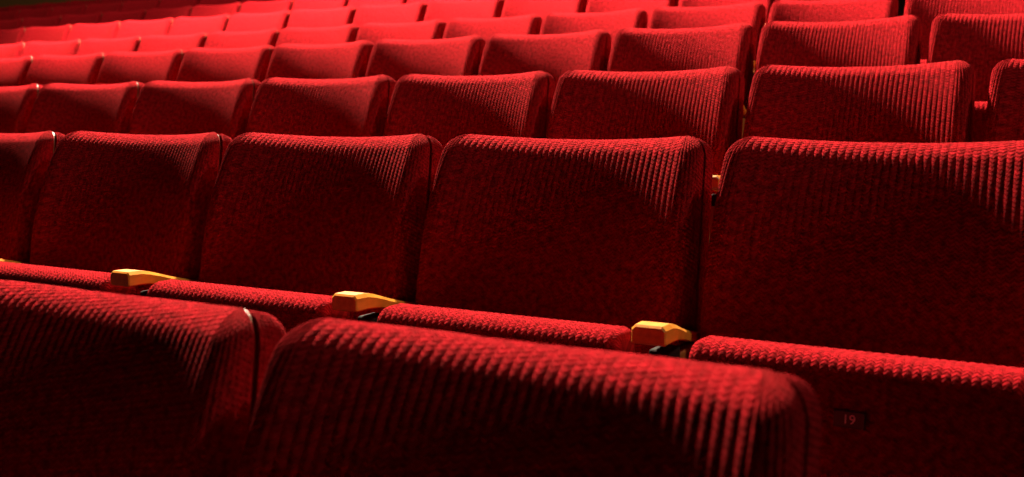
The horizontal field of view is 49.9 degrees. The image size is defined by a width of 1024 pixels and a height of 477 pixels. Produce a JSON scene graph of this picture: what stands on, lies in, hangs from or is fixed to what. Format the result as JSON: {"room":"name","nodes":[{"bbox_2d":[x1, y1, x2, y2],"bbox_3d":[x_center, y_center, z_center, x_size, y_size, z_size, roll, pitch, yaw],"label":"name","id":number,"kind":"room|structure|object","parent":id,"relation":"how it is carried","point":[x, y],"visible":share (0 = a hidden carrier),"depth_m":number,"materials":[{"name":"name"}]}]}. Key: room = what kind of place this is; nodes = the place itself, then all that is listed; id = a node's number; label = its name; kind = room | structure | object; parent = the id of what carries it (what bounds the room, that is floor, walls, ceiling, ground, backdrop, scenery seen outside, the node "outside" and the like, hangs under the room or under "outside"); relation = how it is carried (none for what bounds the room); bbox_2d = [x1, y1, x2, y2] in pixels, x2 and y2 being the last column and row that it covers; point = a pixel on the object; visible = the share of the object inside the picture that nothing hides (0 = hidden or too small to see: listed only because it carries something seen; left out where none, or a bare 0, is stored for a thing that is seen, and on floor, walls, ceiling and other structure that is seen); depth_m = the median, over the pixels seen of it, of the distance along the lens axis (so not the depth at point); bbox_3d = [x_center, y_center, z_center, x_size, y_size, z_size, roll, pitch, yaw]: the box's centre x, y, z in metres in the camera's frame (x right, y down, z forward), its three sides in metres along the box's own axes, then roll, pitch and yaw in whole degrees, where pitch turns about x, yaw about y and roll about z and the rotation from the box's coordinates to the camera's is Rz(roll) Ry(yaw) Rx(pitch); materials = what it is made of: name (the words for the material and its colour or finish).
{"room":"auditorium","nodes":[
{"label":"auditorium","id":0,"kind":"room"},
{"bbox_2d":[0,0,905,15],"bbox_3d":[0.697,-3.564,11.220,19.500,8.000,0.200,4,7,30],"label":"wall","id":1,"kind":"structure","parent":0,"point":[3,3],"depth_m":15.48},
{"bbox_3d":[-2.320,-0.114,6.437,19.500,2.175,11.700,4,7,30],"label":"floor","id":2,"kind":"structure","parent":0,"visible":0},
{"bbox_2d":[0,5,12,11],"bbox_3d":[-6.396,-2.441,13.596,0.570,0.868,0.423,4,7,30],"label":"seat","id":3,"kind":"object","parent":2,"relation":"on","point":[9,8],"visible":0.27,"depth_m":13.57,"materials":[{"name":"red fabric"}]},
{"bbox_2d":[0,9,20,19],"bbox_3d":[-5.557,-2.046,11.930,0.570,0.868,0.423,4,7,30],"label":"seat","id":4,"kind":"object","parent":2,"relation":"on","point":[8,15],"visible":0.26,"depth_m":11.94,"materials":[{"name":"red fabric"}]},
{"bbox_2d":[0,18,23,29],"bbox_3d":[-4.721,-1.591,10.117,0.570,0.868,0.423,4,7,30],"label":"seat","id":5,"kind":"object","parent":2,"relation":"on","point":[4,24],"visible":0.16,"depth_m":10.13,"materials":[{"name":"red fabric"}]},
{"bbox_2d":[0,42,25,57],"bbox_3d":[-3.383,-0.836,7.130,0.570,0.868,0.423,4,7,30],"label":"seat","id":6,"kind":"object","parent":2,"relation":"on","point":[9,50],"visible":0.21,"depth_m":7.10,"materials":[{"name":"red fabric"}]},
{"bbox_2d":[0,27,26,44],"bbox_3d":[-4.032,-1.216,8.612,0.570,0.868,0.423,4,7,30],"label":"seat","id":7,"kind":"object","parent":2,"relation":"on","point":[14,36],"visible":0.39,"depth_m":8.61,"materials":[{"name":"red fabric"}]},
{"bbox_2d":[0,55,34,86],"bbox_3d":[-2.697,-0.508,5.677,0.570,0.868,0.423,4,7,30],"label":"seat","id":8,"kind":"object","parent":2,"relation":"on","point":[13,71],"visible":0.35,"depth_m":5.64,"materials":[{"name":"red fabric"}]},
{"bbox_2d":[0,83,42,132],"bbox_3d":[-2.010,-0.148,4.153,0.570,0.868,0.423,4,7,30],"label":"seat","id":9,"kind":"object","parent":2,"relation":"on","point":[17,102],"visible":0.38,"depth_m":4.09,"materials":[{"name":"red fabric"}]},
{"bbox_2d":[11,3,40,10],"bbox_3d":[-5.930,-2.411,13.323,0.570,0.868,0.423,4,7,30],"label":"seat","id":10,"kind":"object","parent":2,"relation":"on","point":[36,6],"visible":0.13,"depth_m":13.42,"materials":[{"name":"red fabric"}]},
{"bbox_2d":[0,131,64,263],"bbox_3d":[-1.330,0.174,2.668,0.570,0.868,0.423,4,7,30],"label":"seat","id":11,"kind":"object","parent":2,"relation":"on","point":[25,158],"visible":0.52,"depth_m":2.58,"materials":[{"name":"red fabric"}]},
{"bbox_2d":[54,132,64,147],"bbox_3d":[-1.288,-0.022,2.773,0.515,0.493,0.164,4,7,30],"label":"cushion","id":12,"kind":"object","parent":11,"relation":"on","point":[57,136],"depth_m":2.62,"materials":[{"name":"red fabric"}]},
{"bbox_2d":[17,7,53,18],"bbox_3d":[-5.091,-2.017,11.658,0.570,0.868,0.423,4,7,30],"label":"seat","id":13,"kind":"object","parent":2,"relation":"on","point":[24,13],"visible":0.21,"depth_m":11.73,"materials":[{"name":"red fabric"}]},
{"bbox_2d":[20,15,62,27],"bbox_3d":[-4.256,-1.561,9.845,0.570,0.868,0.423,4,7,30],"label":"seat","id":14,"kind":"object","parent":2,"relation":"on","point":[28,22],"visible":0.17,"depth_m":9.92,"materials":[{"name":"red fabric"}]},
{"bbox_2d":[21,24,72,42],"bbox_3d":[-3.567,-1.186,8.340,0.570,0.868,0.423,4,7,30],"label":"seat","id":15,"kind":"object","parent":2,"relation":"on","point":[40,34],"visible":0.23,"depth_m":8.41,"materials":[{"name":"red fabric"}]},
{"bbox_2d":[20,39,82,56],"bbox_3d":[-2.918,-0.807,6.858,0.570,0.868,0.423,4,7,30],"label":"seat","id":16,"kind":"object","parent":2,"relation":"on","point":[33,48],"visible":0.14,"depth_m":6.93,"materials":[{"name":"red fabric"}]},
{"bbox_2d":[39,1,70,8],"bbox_3d":[-5.465,-2.382,13.051,0.570,0.868,0.423,4,7,30],"label":"seat","id":17,"kind":"object","parent":2,"relation":"on","point":[43,5],"visible":0.11,"depth_m":13.15,"materials":[{"name":"red fabric"}]},
{"bbox_2d":[24,52,106,85],"bbox_3d":[-2.232,-0.479,5.405,0.570,0.868,0.423,4,7,30],"label":"seat","id":18,"kind":"object","parent":2,"relation":"on","point":[44,69],"visible":0.24,"depth_m":5.47,"materials":[{"name":"red fabric"}]},
{"bbox_2d":[50,4,87,16],"bbox_3d":[-4.626,-1.987,11.386,0.570,0.868,0.423,4,7,30],"label":"seat","id":19,"kind":"object","parent":2,"relation":"on","point":[58,10],"visible":0.19,"depth_m":11.46,"materials":[{"name":"red fabric"}]},
{"bbox_2d":[58,12,103,26],"bbox_3d":[-3.791,-1.531,9.573,0.570,0.868,0.423,4,7,30],"label":"seat","id":20,"kind":"object","parent":2,"relation":"on","point":[67,19],"visible":0.2,"depth_m":9.65,"materials":[{"name":"red fabric"}]},
{"bbox_2d":[69,0,100,5],"bbox_3d":[-5.000,-2.352,12.779,0.570,0.868,0.423,4,7,30],"label":"seat","id":21,"kind":"object","parent":2,"relation":"on","point":[74,2],"visible":0.07,"depth_m":12.88,"materials":[{"name":"red fabric"}]},
{"bbox_2d":[26,81,144,134],"bbox_3d":[-1.544,-0.119,3.881,0.570,0.868,0.423,4,7,30],"label":"seat","id":22,"kind":"object","parent":2,"relation":"on","point":[65,109],"visible":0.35,"depth_m":3.94,"materials":[{"name":"red fabric"}]},
{"bbox_2d":[137,82,144,94],"bbox_3d":[-1.502,-0.315,3.986,0.515,0.493,0.164,4,7,30],"label":"cushion","id":23,"kind":"object","parent":22,"relation":"on","point":[139,85],"depth_m":3.83,"materials":[{"name":"red fabric"}]},
{"bbox_2d":[67,21,121,40],"bbox_3d":[-3.101,-1.156,8.068,0.570,0.868,0.423,4,7,30],"label":"seat","id":24,"kind":"object","parent":2,"relation":"on","point":[108,30],"visible":0.17,"depth_m":8.14,"materials":[{"name":"red fabric"}]},
{"bbox_2d":[84,1,123,14],"bbox_3d":[-4.160,-1.957,11.113,0.570,0.868,0.423,4,7,30],"label":"seat","id":25,"kind":"object","parent":2,"relation":"on","point":[92,8],"visible":0.16,"depth_m":11.19,"materials":[{"name":"red fabric"}]},
{"bbox_2d":[76,35,142,54],"bbox_3d":[-2.452,-0.777,6.585,0.570,0.868,0.423,4,7,30],"label":"seat","id":26,"kind":"object","parent":2,"relation":"on","point":[87,46],"visible":0.22,"depth_m":6.66,"materials":[{"name":"red fabric"}]},
{"bbox_2d":[0,131,231,296],"bbox_3d":[-0.864,0.204,2.396,0.570,0.868,0.423,4,7,30],"label":"seat","id":27,"kind":"object","parent":2,"relation":"on","point":[116,213],"visible":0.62,"depth_m":2.42,"materials":[{"name":"red fabric"}]},
{"bbox_2d":[218,134,231,165],"bbox_3d":[-0.823,0.007,2.501,0.515,0.493,0.164,4,7,30],"label":"cushion","id":28,"kind":"object","parent":27,"relation":"on","point":[223,140],"depth_m":2.34,"materials":[{"name":"red fabric"}]},
{"bbox_2d":[100,0,132,3],"bbox_3d":[-4.534,-2.322,12.507,0.570,0.868,0.423,4,7,30],"label":"seat","id":29,"kind":"object","parent":2,"relation":"on","point":[102,1],"visible":0.05,"depth_m":12.62,"materials":[{"name":"red fabric"}]},
{"bbox_2d":[100,9,146,23],"bbox_3d":[-3.325,-1.502,9.301,0.570,0.868,0.423,4,7,30],"label":"seat","id":30,"kind":"object","parent":2,"relation":"on","point":[108,17],"visible":0.22,"depth_m":9.38,"materials":[{"name":"red fabric"}]},
{"bbox_2d":[120,0,160,11],"bbox_3d":[-3.695,-1.928,10.841,0.570,0.868,0.423,4,7,30],"label":"seat","id":31,"kind":"object","parent":2,"relation":"on","point":[127,6],"visible":0.17,"depth_m":10.92,"materials":[{"name":"red fabric"}]},
{"bbox_2d":[96,48,186,83],"bbox_3d":[-1.766,-0.449,5.133,0.570,0.868,0.423,4,7,30],"label":"seat","id":32,"kind":"object","parent":2,"relation":"on","point":[118,67],"visible":0.27,"depth_m":5.20,"materials":[{"name":"red fabric"}]},
{"bbox_2d":[0,279,285,476],"bbox_3d":[-0.497,0.502,1.138,0.570,0.868,0.423,4,7,30],"label":"seat","id":33,"kind":"object","parent":2,"relation":"on","point":[93,383],"visible":0.88,"depth_m":1.15,"materials":[{"name":"red fabric"}]},
{"bbox_2d":[246,310,285,418],"bbox_3d":[-0.455,0.306,1.243,0.515,0.493,0.164,4,7,30],"label":"cushion","id":34,"kind":"object","parent":33,"relation":"on","point":[264,331],"depth_m":1.08,"materials":[{"name":"red fabric"}]},
{"bbox_2d":[116,18,174,38],"bbox_3d":[-2.636,-1.127,7.796,0.570,0.868,0.423,4,7,30],"label":"seat","id":35,"kind":"object","parent":2,"relation":"on","point":[128,28],"visible":0.23,"depth_m":7.87,"materials":[{"name":"red fabric"}]},
{"bbox_2d":[143,6,192,20],"bbox_3d":[-2.860,-1.472,9.029,0.570,0.868,0.423,4,7,30],"label":"seat","id":36,"kind":"object","parent":2,"relation":"on","point":[153,13],"visible":0.16,"depth_m":9.11,"materials":[{"name":"red fabric"}]},
{"bbox_2d":[137,32,208,51],"bbox_3d":[-1.987,-0.747,6.313,0.570,0.868,0.423,4,7,30],"label":"seat","id":37,"kind":"object","parent":2,"relation":"on","point":[149,43],"visible":0.16,"depth_m":6.39,"materials":[{"name":"red fabric"}]},
{"bbox_2d":[158,0,199,8],"bbox_3d":[-3.229,-1.898,10.569,0.570,0.868,0.423,4,7,30],"label":"seat","id":38,"kind":"object","parent":2,"relation":"on","point":[164,4],"visible":0.12,"depth_m":10.65,"materials":[{"name":"red fabric"}]},
{"bbox_2d":[128,78,260,139],"bbox_3d":[-1.079,-0.089,3.608,0.570,0.868,0.423,4,7,30],"label":"seat","id":39,"kind":"object","parent":2,"relation":"on","point":[161,107],"visible":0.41,"depth_m":3.66,"materials":[{"name":"red fabric"}]},
{"bbox_2d":[252,79,260,100],"bbox_3d":[-1.037,-0.285,3.713,0.515,0.493,0.164,4,7,30],"label":"cushion","id":40,"kind":"object","parent":39,"relation":"on","point":[255,84],"depth_m":3.55,"materials":[{"name":"red fabric"}]},
{"bbox_2d":[169,14,230,34],"bbox_3d":[-2.171,-1.097,7.524,0.570,0.868,0.423,4,7,30],"label":"seat","id":41,"kind":"object","parent":2,"relation":"on","point":[181,25],"visible":0.16,"depth_m":7.59,"materials":[{"name":"red fabric"}]},
{"bbox_2d":[190,2,241,16],"bbox_3d":[-2.394,-1.442,8.757,0.570,0.868,0.423,4,7,30],"label":"seat","id":42,"kind":"object","parent":2,"relation":"on","point":[198,10],"visible":0.2,"depth_m":8.83,"materials":[{"name":"red fabric"}]},
{"bbox_2d":[198,0,240,4],"bbox_3d":[-2.764,-1.869,10.297,0.570,0.868,0.423,4,7,30],"label":"seat","id":43,"kind":"object","parent":2,"relation":"on","point":[201,2],"visible":0.1,"depth_m":10.37,"materials":[{"name":"red fabric"}]},
{"bbox_2d":[176,44,274,82],"bbox_3d":[-1.301,-0.420,4.860,0.570,0.868,0.423,4,7,30],"label":"seat","id":44,"kind":"object","parent":2,"relation":"on","point":[198,64],"visible":0.28,"depth_m":4.92,"materials":[{"name":"red fabric"}]},
{"bbox_2d":[269,45,274,59],"bbox_3d":[-1.259,-0.616,4.965,0.515,0.493,0.164,4,7,30],"label":"cushion","id":45,"kind":"object","parent":44,"relation":"on","point":[271,48],"depth_m":4.81,"materials":[{"name":"red fabric"}]},
{"bbox_2d":[204,28,280,48],"bbox_3d":[-1.521,-0.718,6.041,0.570,0.868,0.423,4,7,30],"label":"seat","id":46,"kind":"object","parent":2,"relation":"on","point":[216,39],"visible":0.19,"depth_m":6.11,"materials":[{"name":"red fabric"}]},
{"bbox_2d":[226,10,291,31],"bbox_3d":[-1.705,-1.068,7.252,0.570,0.868,0.423,4,7,30],"label":"seat","id":47,"kind":"object","parent":2,"relation":"on","point":[238,22],"visible":0.27,"depth_m":7.32,"materials":[{"name":"red fabric"}]},
{"bbox_2d":[240,0,279,3],"bbox_3d":[-2.299,-1.839,10.025,0.570,0.868,0.423,4,7,30],"label":"seat","id":48,"kind":"object","parent":2,"relation":"on","point":[241,1],"visible":0.02,"depth_m":10.10,"materials":[{"name":"red fabric"}]},
{"bbox_2d":[239,0,294,13],"bbox_3d":[-1.929,-1.413,8.484,0.570,0.868,0.423,4,7,30],"label":"seat","id":49,"kind":"object","parent":2,"relation":"on","point":[250,7],"visible":0.21,"depth_m":8.56,"materials":[{"name":"red fabric"}]},
{"bbox_2d":[146,132,442,333],"bbox_3d":[-0.399,0.233,2.123,0.570,0.868,0.423,4,7,30],"label":"seat","id":50,"kind":"object","parent":2,"relation":"on","point":[299,230],"visible":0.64,"depth_m":2.13,"materials":[{"name":"red fabric"}]},
{"bbox_2d":[426,136,442,213],"bbox_3d":[-0.357,0.037,2.228,0.515,0.493,0.164,4,7,30],"label":"cushion","id":51,"kind":"object","parent":50,"relation":"on","point":[434,149],"depth_m":2.07,"materials":[{"name":"red fabric"}]},
{"bbox_2d":[275,24,359,47],"bbox_3d":[-1.056,-0.688,5.769,0.570,0.868,0.423,4,7,30],"label":"seat","id":52,"kind":"object","parent":2,"relation":"on","point":[348,33],"visible":0.22,"depth_m":5.83,"materials":[{"name":"red fabric"}]},
{"bbox_2d":[355,24,359,41],"bbox_3d":[-1.014,-0.884,5.874,0.515,0.493,0.164,4,7,30],"label":"cushion","id":53,"kind":"object","parent":52,"relation":"on","point":[357,27],"depth_m":5.72,"materials":[{"name":"red fabric"}]},
{"bbox_2d":[265,40,373,79],"bbox_3d":[-0.835,-0.390,4.588,0.570,0.868,0.423,4,7,30],"label":"seat","id":54,"kind":"object","parent":2,"relation":"on","point":[350,60],"visible":0.26,"depth_m":4.64,"materials":[{"name":"red fabric"}]},
{"bbox_2d":[367,41,373,62],"bbox_3d":[-0.793,-0.586,4.693,0.515,0.493,0.164,4,7,30],"label":"cushion","id":55,"kind":"object","parent":54,"relation":"on","point":[370,45],"depth_m":4.53,"materials":[{"name":"red fabric"}]},
{"bbox_2d":[291,0,348,11],"bbox_3d":[-1.463,-1.383,8.212,0.570,0.868,0.423,4,7,30],"label":"seat","id":56,"kind":"object","parent":2,"relation":"on","point":[298,4],"visible":0.18,"depth_m":8.28,"materials":[{"name":"red fabric"}]},
{"bbox_2d":[246,75,395,136],"bbox_3d":[-0.613,-0.059,3.336,0.570,0.868,0.423,4,7,30],"label":"seat","id":57,"kind":"object","parent":2,"relation":"on","point":[353,107],"visible":0.27,"depth_m":3.38,"materials":[{"name":"red fabric"}]},
{"bbox_2d":[386,76,395,111],"bbox_3d":[-0.571,-0.256,3.441,0.515,0.493,0.164,4,7,30],"label":"cushion","id":58,"kind":"object","parent":57,"relation":"on","point":[390,82],"depth_m":3.28,"materials":[{"name":"red fabric"}]},
{"bbox_2d":[287,6,356,27],"bbox_3d":[-1.240,-1.038,6.979,0.570,0.868,0.423,4,7,30],"label":"seat","id":59,"kind":"object","parent":2,"relation":"on","point":[302,18],"visible":0.2,"depth_m":7.04,"materials":[{"name":"red fabric"}]},
{"bbox_2d":[348,0,407,8],"bbox_3d":[-0.998,-1.354,7.940,0.570,0.868,0.423,4,7,30],"label":"seat","id":60,"kind":"object","parent":2,"relation":"on","point":[356,3],"visible":0.05,"depth_m":8.01,"materials":[{"name":"red fabric"}]},
{"bbox_2d":[353,1,427,26],"bbox_3d":[-0.774,-1.008,6.707,0.570,0.868,0.423,4,7,30],"label":"seat","id":61,"kind":"object","parent":2,"relation":"on","point":[411,12],"visible":0.25,"depth_m":6.76,"materials":[{"name":"red fabric"}]},
{"bbox_2d":[424,2,427,17],"bbox_3d":[-0.732,-1.205,6.812,0.515,0.493,0.164,4,7,30],"label":"cushion","id":62,"kind":"object","parent":61,"relation":"on","point":[425,4],"depth_m":6.65,"materials":[{"name":"red fabric"}]},
{"bbox_2d":[356,19,446,44],"bbox_3d":[-0.590,-0.659,5.497,0.570,0.868,0.423,4,7,30],"label":"seat","id":63,"kind":"object","parent":2,"relation":"on","point":[432,29],"visible":0.23,"depth_m":5.56,"materials":[{"name":"red fabric"}]},
{"bbox_2d":[441,19,446,38],"bbox_3d":[-0.549,-0.855,5.602,0.515,0.493,0.164,4,7,30],"label":"cushion","id":64,"kind":"object","parent":63,"relation":"on","point":[443,24],"depth_m":5.44,"materials":[{"name":"red fabric"}]},
{"bbox_2d":[365,35,485,82],"bbox_3d":[-0.370,-0.360,4.316,0.570,0.868,0.423,4,7,30],"label":"seat","id":65,"kind":"object","parent":2,"relation":"on","point":[395,59],"visible":0.32,"depth_m":4.37,"materials":[{"name":"red fabric"}]},
{"bbox_2d":[478,36,485,72],"bbox_3d":[-0.328,-0.557,4.421,0.515,0.493,0.164,4,7,30],"label":"cushion","id":66,"kind":"object","parent":65,"relation":"on","point":[481,42],"depth_m":4.26,"materials":[{"name":"red fabric"}]},
{"bbox_2d":[407,0,456,3],"bbox_3d":[-0.532,-1.324,7.668,0.570,0.868,0.423,4,7,30],"label":"seat","id":67,"kind":"object","parent":2,"relation":"on","point":[408,1],"visible":0.02,"depth_m":7.78,"materials":[{"name":"red fabric"}]},
{"bbox_2d":[424,0,504,23],"bbox_3d":[-0.309,-0.979,6.435,0.570,0.868,0.423,4,7,30],"label":"seat","id":68,"kind":"object","parent":2,"relation":"on","point":[446,10],"visible":0.26,"depth_m":6.50,"materials":[{"name":"red fabric"}]},
{"bbox_2d":[500,0,504,17],"bbox_3d":[-0.267,-1.175,6.540,0.515,0.493,0.164,4,7,30],"label":"cushion","id":69,"kind":"object","parent":68,"relation":"on","point":[502,2],"depth_m":6.38,"materials":[{"name":"red fabric"}]},
{"bbox_2d":[383,71,555,149],"bbox_3d":[-0.148,-0.030,3.064,0.570,0.868,0.423,4,7,30],"label":"seat","id":70,"kind":"object","parent":2,"relation":"on","point":[442,108],"visible":0.3,"depth_m":3.11,"materials":[{"name":"red fabric"}]},
{"bbox_2d":[544,72,555,137],"bbox_3d":[-0.106,-0.226,3.169,0.515,0.493,0.164,4,7,30],"label":"cushion","id":71,"kind":"object","parent":70,"relation":"on","point":[549,82],"depth_m":3.01,"materials":[{"name":"red fabric"}]},
{"bbox_2d":[443,14,541,41],"bbox_3d":[-0.125,-0.629,5.225,0.570,0.868,0.423,4,7,30],"label":"seat","id":72,"kind":"object","parent":2,"relation":"on","point":[530,24],"visible":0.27,"depth_m":5.29,"materials":[{"name":"red fabric"}]},
{"bbox_2d":[536,14,541,34],"bbox_3d":[-0.083,-0.825,5.330,0.515,0.493,0.164,4,7,30],"label":"cushion","id":73,"kind":"object","parent":72,"relation":"on","point":[538,19],"depth_m":5.17,"materials":[{"name":"red fabric"}]},
{"bbox_2d":[237,318,821,476],"bbox_3d":[-0.031,0.532,0.866,0.570,0.868,0.423,4,7,30],"label":"seat","id":74,"kind":"object","parent":2,"relation":"on","point":[337,397],"visible":1,"depth_m":0.93,"materials":[{"name":"red fabric"}]},
{"bbox_2d":[778,373,821,476],"bbox_3d":[0.010,0.336,0.971,0.515,0.493,0.164,4,7,30],"label":"cushion","id":75,"kind":"object","parent":74,"relation":"on","point":[799,409],"depth_m":0.80,"materials":[{"name":"red fabric"}]},
{"bbox_2d":[501,0,587,21],"bbox_3d":[0.157,-0.949,6.163,0.570,0.868,0.423,4,7,30],"label":"seat","id":76,"kind":"object","parent":2,"relation":"on","point":[512,8],"visible":0.2,"depth_m":6.22,"materials":[{"name":"red fabric"}]},
{"bbox_2d":[583,0,587,12],"bbox_3d":[0.199,-1.145,6.268,0.515,0.493,0.164,4,7,30],"label":"cushion","id":77,"kind":"object","parent":76,"relation":"on","point":[585,2],"depth_m":6.11,"materials":[{"name":"red fabric"}]},
{"bbox_2d":[377,134,712,359],"bbox_3d":[0.067,0.263,1.851,0.570,0.868,0.423,4,7,30],"label":"seat","id":78,"kind":"object","parent":2,"relation":"on","point":[598,244],"visible":0.71,"depth_m":1.85,"materials":[{"name":"red fabric"}]},
{"bbox_2d":[694,138,712,330],"bbox_3d":[0.108,0.067,1.956,0.515,0.493,0.164,4,7,30],"label":"cushion","id":79,"kind":"object","parent":78,"relation":"on","point":[703,154],"depth_m":1.79,"materials":[{"name":"red fabric"}]},
{"bbox_2d":[478,29,611,85],"bbox_3d":[0.096,-0.331,4.044,0.570,0.868,0.423,4,7,30],"label":"seat","id":80,"kind":"object","parent":2,"relation":"on","point":[503,54],"visible":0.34,"depth_m":4.09,"materials":[{"name":"red fabric"}]},
{"bbox_2d":[604,30,611,70],"bbox_3d":[0.137,-0.527,4.149,0.515,0.493,0.164,4,7,30],"label":"cushion","id":81,"kind":"object","parent":80,"relation":"on","point":[607,38],"depth_m":3.99,"materials":[{"name":"red fabric"}]},
{"bbox_2d":[539,8,647,47],"bbox_3d":[0.341,-0.599,4.952,0.570,0.868,0.423,4,7,30],"label":"seat","id":82,"kind":"object","parent":2,"relation":"on","point":[611,22],"visible":0.18,"depth_m":5.01,"materials":[{"name":"red fabric"}]},
{"bbox_2d":[641,8,647,28],"bbox_3d":[0.382,-0.796,5.057,0.515,0.493,0.164,4,7,30],"label":"cushion","id":83,"kind":"object","parent":82,"relation":"on","point":[644,16],"depth_m":4.90,"materials":[{"name":"red fabric"}]},
{"bbox_2d":[586,0,678,26],"bbox_3d":[0.622,-0.920,5.891,0.570,0.868,0.423,4,7,30],"label":"seat","id":84,"kind":"object","parent":2,"relation":"on","point":[593,6],"visible":0.16,"depth_m":5.95,"materials":[{"name":"red fabric"}]},
{"bbox_2d":[546,66,744,239],"bbox_3d":[0.318,0.000,2.792,0.570,0.868,0.423,4,7,30],"label":"seat","id":85,"kind":"object","parent":2,"relation":"on","point":[707,104],"visible":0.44,"depth_m":2.83,"materials":[{"name":"red fabric"}]},
{"bbox_2d":[734,67,744,141],"bbox_3d":[0.359,-0.196,2.897,0.515,0.493,0.164,4,7,30],"label":"cushion","id":86,"kind":"object","parent":85,"relation":"on","point":[739,80],"depth_m":2.73,"materials":[{"name":"red fabric"}]},
{"bbox_2d":[607,23,754,137],"bbox_3d":[0.561,-0.301,3.772,0.570,0.868,0.423,4,7,30],"label":"seat","id":87,"kind":"object","parent":2,"relation":"on","point":[633,49],"visible":0.31,"depth_m":3.81,"materials":[{"name":"red fabric"}]},
{"bbox_2d":[747,23,754,104],"bbox_3d":[0.603,-0.497,3.877,0.515,0.493,0.164,4,7,30],"label":"cushion","id":88,"kind":"object","parent":87,"relation":"on","point":[750,30],"depth_m":3.71,"materials":[{"name":"red fabric"}]},
{"bbox_2d":[647,1,765,75],"bbox_3d":[0.806,-0.570,4.680,0.570,0.868,0.423,4,7,30],"label":"seat","id":89,"kind":"object","parent":2,"relation":"on","point":[752,13],"visible":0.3,"depth_m":4.73,"materials":[{"name":"red fabric"}]},
{"bbox_2d":[760,2,765,30],"bbox_3d":[0.848,-0.766,4.785,0.515,0.493,0.164,4,7,30],"label":"cushion","id":90,"kind":"object","parent":89,"relation":"on","point":[762,8],"depth_m":4.62,"materials":[{"name":"red fabric"}]},
{"bbox_2d":[678,0,777,24],"bbox_3d":[1.088,-0.890,5.618,0.570,0.868,0.423,4,7,30],"label":"seat","id":91,"kind":"object","parent":2,"relation":"on","point":[682,3],"visible":0.04,"depth_m":5.68,"materials":[{"name":"red fabric"}]},
{"bbox_2d":[768,0,897,22],"bbox_3d":[1.272,-0.540,4.408,0.570,0.868,0.423,4,7,30],"label":"seat","id":92,"kind":"object","parent":2,"relation":"on","point":[781,10],"visible":0.2,"depth_m":4.47,"materials":[{"name":"red fabric"}]},
{"bbox_2d":[895,0,897,16],"bbox_3d":[1.313,-0.736,4.513,0.515,0.493,0.164,4,7,30],"label":"cushion","id":93,"kind":"object","parent":92,"relation":"on","point":[896,1],"depth_m":4.35,"materials":[{"name":"red fabric"}]},
{"bbox_2d":[754,15,921,73],"bbox_3d":[1.026,-0.272,3.499,0.570,0.868,0.423,4,7,30],"label":"seat","id":94,"kind":"object","parent":2,"relation":"on","point":[893,41],"visible":0.28,"depth_m":3.55,"materials":[{"name":"red fabric"}]},
{"bbox_2d":[916,17,921,63],"bbox_3d":[1.068,-0.468,3.604,0.515,0.493,0.164,4,7,30],"label":"cushion","id":95,"kind":"object","parent":94,"relation":"on","point":[918,23],"depth_m":3.44,"materials":[{"name":"red fabric"}]},
{"bbox_2d":[689,136,1023,476],"bbox_3d":[0.532,0.292,1.579,0.570,0.868,0.423,4,7,30],"label":"seat","id":96,"kind":"object","parent":2,"relation":"on","point":[885,278],"visible":0.84,"depth_m":1.58,"materials":[{"name":"red fabric"}]},
{"bbox_2d":[699,136,1023,367],"bbox_3d":[0.541,0.101,1.628,0.515,0.497,0.194,4,7,30],"label":"backrest cushion","id":97,"kind":"object","parent":96,"relation":"on","point":[899,248],"depth_m":1.63,"materials":[{"name":"red fabric"}]},
{"bbox_2d":[743,60,975,142],"bbox_3d":[0.783,0.029,2.520,0.570,0.868,0.423,4,7,30],"label":"seat","id":98,"kind":"object","parent":2,"relation":"on","point":[927,102],"visible":0.36,"depth_m":2.56,"materials":[{"name":"red fabric"}]},
{"bbox_2d":[968,63,975,141],"bbox_3d":[0.825,-0.167,2.625,0.515,0.493,0.164,4,7,30],"label":"cushion","id":99,"kind":"object","parent":98,"relation":"on","point":[971,73],"depth_m":2.45,"materials":[{"name":"red fabric"}]},
{"bbox_2d":[904,0,1023,63],"bbox_3d":[1.737,-0.511,4.136,0.570,0.868,0.423,4,7,30],"label":"seat","id":100,"kind":"object","parent":2,"relation":"on","point":[926,11],"visible":0.1,"depth_m":4.23,"materials":[{"name":"red fabric"}]},
{"bbox_2d":[927,13,1023,141],"bbox_3d":[1.492,-0.242,3.227,0.570,0.868,0.423,4,7,30],"label":"seat","id":101,"kind":"object","parent":2,"relation":"on","point":[982,41],"visible":0.29,"depth_m":3.32,"materials":[{"name":"red fabric"}]},
{"bbox_2d":[927,13,1023,101],"bbox_3d":[1.501,-0.434,3.276,0.515,0.497,0.194,4,7,30],"label":"backrest cushion","id":102,"kind":"object","parent":101,"relation":"on","point":[982,41],"depth_m":3.33,"materials":[{"name":"red fabric"}]},
{"bbox_2d":[983,59,1023,141],"bbox_3d":[1.249,0.059,2.248,0.570,0.868,0.423,4,7,30],"label":"seat","id":103,"kind":"object","parent":2,"relation":"on","point":[1004,121],"visible":0.35,"depth_m":2.38,"materials":[{"name":"red fabric"}]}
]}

